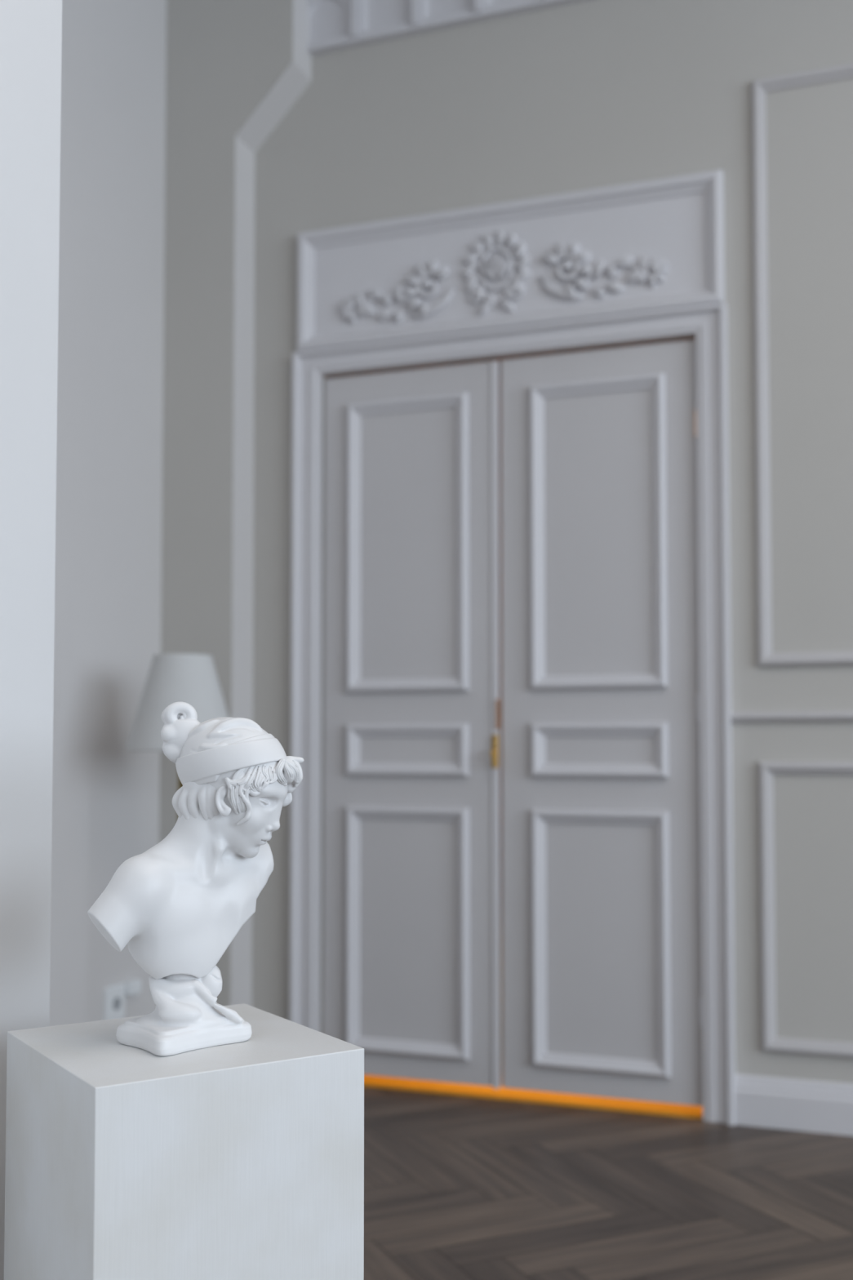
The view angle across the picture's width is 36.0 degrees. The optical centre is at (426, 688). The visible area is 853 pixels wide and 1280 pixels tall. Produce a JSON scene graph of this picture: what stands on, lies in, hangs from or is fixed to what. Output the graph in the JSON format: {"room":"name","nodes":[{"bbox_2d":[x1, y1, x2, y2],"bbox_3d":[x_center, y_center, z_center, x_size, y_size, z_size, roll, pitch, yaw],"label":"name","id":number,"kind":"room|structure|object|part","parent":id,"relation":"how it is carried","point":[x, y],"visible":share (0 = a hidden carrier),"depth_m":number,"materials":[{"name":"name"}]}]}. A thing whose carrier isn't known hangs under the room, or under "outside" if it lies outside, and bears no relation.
{"room":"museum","nodes":[
{"label":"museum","id":0,"kind":"room"},
{"bbox_2d":[0,0,62,1279],"bbox_3d":[-2.577,-0.931,-1.588,1.577,3.980,7.758,-1,-3,20],"label":"wall pier","id":1,"kind":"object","parent":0,"point":[31,30],"visible":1,"depth_m":1.69,"materials":[{"name":"paint"}]},
{"bbox_2d":[48,0,166,1026],"bbox_3d":[-1.454,-0.710,3.424,0.200,3.980,2.832,-1,-3,20],"label":"wall","id":2,"kind":"structure","parent":0,"point":[108,568],"depth_m":4.25,"materials":[{"name":"paint"}]},
{"bbox_2d":[103,978,141,1019],"bbox_3d":[-0.988,1.018,4.276,0.030,0.118,0.180,-1,-3,20],"label":"wall socket","id":3,"kind":"object","parent":2,"relation":"attached to","point":[113,996],"visible":0.88,"depth_m":4.25,"materials":[{"name":"white plastic"}]},
{"bbox_2d":[159,0,311,1005],"bbox_3d":[-0.708,-0.659,4.582,0.595,3.980,0.160,-1,-3,20],"label":"wall","id":4,"kind":"structure","parent":0,"point":[234,68],"depth_m":4.55,"materials":[{"name":"paint"}]},
{"bbox_2d":[251,0,852,1084],"bbox_3d":[3.362,-0.717,3.269,9.340,3.980,0.220,-1,-3,20],"label":"wall","id":5,"kind":"structure","parent":0,"point":[589,94],"depth_m":4.08,"materials":[{"name":"paint"}]},
{"bbox_2d":[306,0,587,56],"bbox_3d":[3.541,-2.502,3.113,8.477,0.428,0.094,-1,-3,20],"label":"trim","id":6,"kind":"structure","parent":5,"relation":"attached to","point":[335,25],"depth_m":4.49,"materials":[{"name":"paint"}]},
{"bbox_2d":[297,168,724,351],"bbox_3d":[0.237,-1.385,4.318,1.454,0.420,0.049,-1,-3,20],"label":"decorative overdoor panel","id":7,"kind":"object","parent":5,"relation":"attached to","point":[658,244],"depth_m":4.29,"materials":[{"name":"paint"}]},
{"bbox_2d":[288,302,735,1125],"bbox_3d":[0.242,0.072,4.275,1.475,2.492,0.095,-1,-3,20],"label":"trim","id":8,"kind":"structure","parent":5,"relation":"attached to","point":[708,323],"depth_m":4.13,"materials":[{"name":"paint"}]},
{"bbox_2d":[323,339,702,1106],"bbox_3d":[0.247,0.101,4.272,1.280,2.373,0.101,-1,-3,20],"label":"door","id":9,"kind":"structure","parent":5,"relation":"in","point":[512,879],"depth_m":4.26,"materials":[{"name":"paint"}]},
{"bbox_3d":[-0.068,-0.485,4.405,0.433,0.989,0.029,-1,-3,20],"label":"panel moulding","id":10,"kind":"part","parent":9,"relation":"part of","materials":[{"name":"paint"}]},
{"bbox_3d":[-0.068,0.203,4.374,0.433,0.173,0.029,-1,-3,20],"label":"panel moulding","id":11,"kind":"part","parent":9,"relation":"part of","materials":[{"name":"paint"}]},
{"bbox_3d":[-0.068,0.799,4.348,0.433,0.815,0.029,-1,-3,20],"label":"panel moulding","id":12,"kind":"part","parent":9,"relation":"part of","materials":[{"name":"paint"}]},
{"bbox_3d":[0.218,0.202,4.253,0.021,0.110,0.055,-1,-3,13],"label":"handle","id":13,"kind":"part","parent":9,"relation":"part of","materials":[{"name":"gold metal"}]},
{"bbox_3d":[0.542,-0.495,4.179,0.438,0.989,0.029,-1,-3,20],"label":"panel moulding","id":14,"kind":"part","parent":9,"relation":"part of","materials":[{"name":"paint"}]},
{"bbox_3d":[0.542,0.193,4.149,0.438,0.173,0.029,-1,-3,20],"label":"panel moulding","id":15,"kind":"part","parent":9,"relation":"part of","materials":[{"name":"paint"}]},
{"bbox_3d":[0.542,0.789,4.123,0.438,0.815,0.029,-1,-3,20],"label":"panel moulding","id":16,"kind":"part","parent":9,"relation":"part of","materials":[{"name":"paint"}]},
{"bbox_2d":[364,1074,702,1119],"bbox_3d":[0.293,1.321,4.357,1.284,0.004,0.304,-1,-3,20],"label":"threshold","id":17,"kind":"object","parent":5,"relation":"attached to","point":[467,1090],"depth_m":4.22,"materials":[{"name":"orange wood"}]},
{"bbox_2d":[730,710,852,722],"bbox_3d":[4.220,0.032,2.787,7.019,0.035,0.029,-1,-3,20],"label":"trim","id":18,"kind":"structure","parent":5,"relation":"attached to","point":[813,716],"depth_m":3.93,"materials":[{"name":"paint"}]},
{"bbox_2d":[734,1074,852,1136],"bbox_3d":[4.220,1.180,2.735,7.019,0.143,0.032,-1,-3,20],"label":"baseboard","id":19,"kind":"structure","parent":5,"relation":"attached to","point":[761,1101],"depth_m":3.88,"materials":[{"name":"paint"}]},
{"bbox_2d":[751,63,852,666],"bbox_3d":[1.843,-0.988,3.712,1.787,1.812,0.026,-1,-3,20],"label":"trim","id":20,"kind":"structure","parent":5,"relation":"attached to","point":[760,87],"depth_m":4.00,"materials":[{"name":"paint"}]},
{"bbox_2d":[759,761,852,1057],"bbox_3d":[1.843,0.637,3.641,1.788,0.863,0.026,-1,-3,20],"label":"trim","id":21,"kind":"structure","parent":5,"relation":"attached to","point":[771,1042],"depth_m":3.93,"materials":[{"name":"paint"}]},
{"bbox_2d":[364,1085,852,1279],"bbox_3d":[1.802,1.140,-0.931,9.950,0.100,12.200,-1,-3,20],"label":"floor","id":22,"kind":"structure","parent":0,"point":[456,1187],"depth_m":3.32,"materials":[{"name":"brown wood"}]},
{"bbox_2d":[125,653,228,817],"bbox_3d":[-0.740,0.602,3.957,0.332,1.406,0.332,-1,-3,20],"label":"floor lamp","id":23,"kind":"object","parent":22,"relation":"on","point":[192,679],"visible":0.42,"depth_m":3.89,"materials":[{"name":"white fabric"}]},
{"bbox_3d":[-0.740,0.043,3.981,0.332,0.289,0.332,-1,-3,20],"label":"lamp shade","id":24,"kind":"part","parent":23,"relation":"part of","materials":[{"name":"fabric"}]},
{"bbox_2d":[4,1003,364,1279],"bbox_3d":[-0.278,0.795,1.465,0.303,0.800,0.303,2,-3,-33],"label":"pedestal","id":25,"kind":"object","parent":22,"relation":"on","point":[242,1160],"visible":0.99,"depth_m":1.37,"materials":[{"name":"white paint"}]},
{"bbox_2d":[87,702,303,1056],"bbox_3d":[-0.263,0.205,1.482,0.240,0.382,0.128,1,-3,-27],"label":"bust","id":26,"kind":"object","parent":25,"relation":"on","point":[177,905],"visible":1,"depth_m":1.46,"materials":[{"name":"white paint"}]}
]}

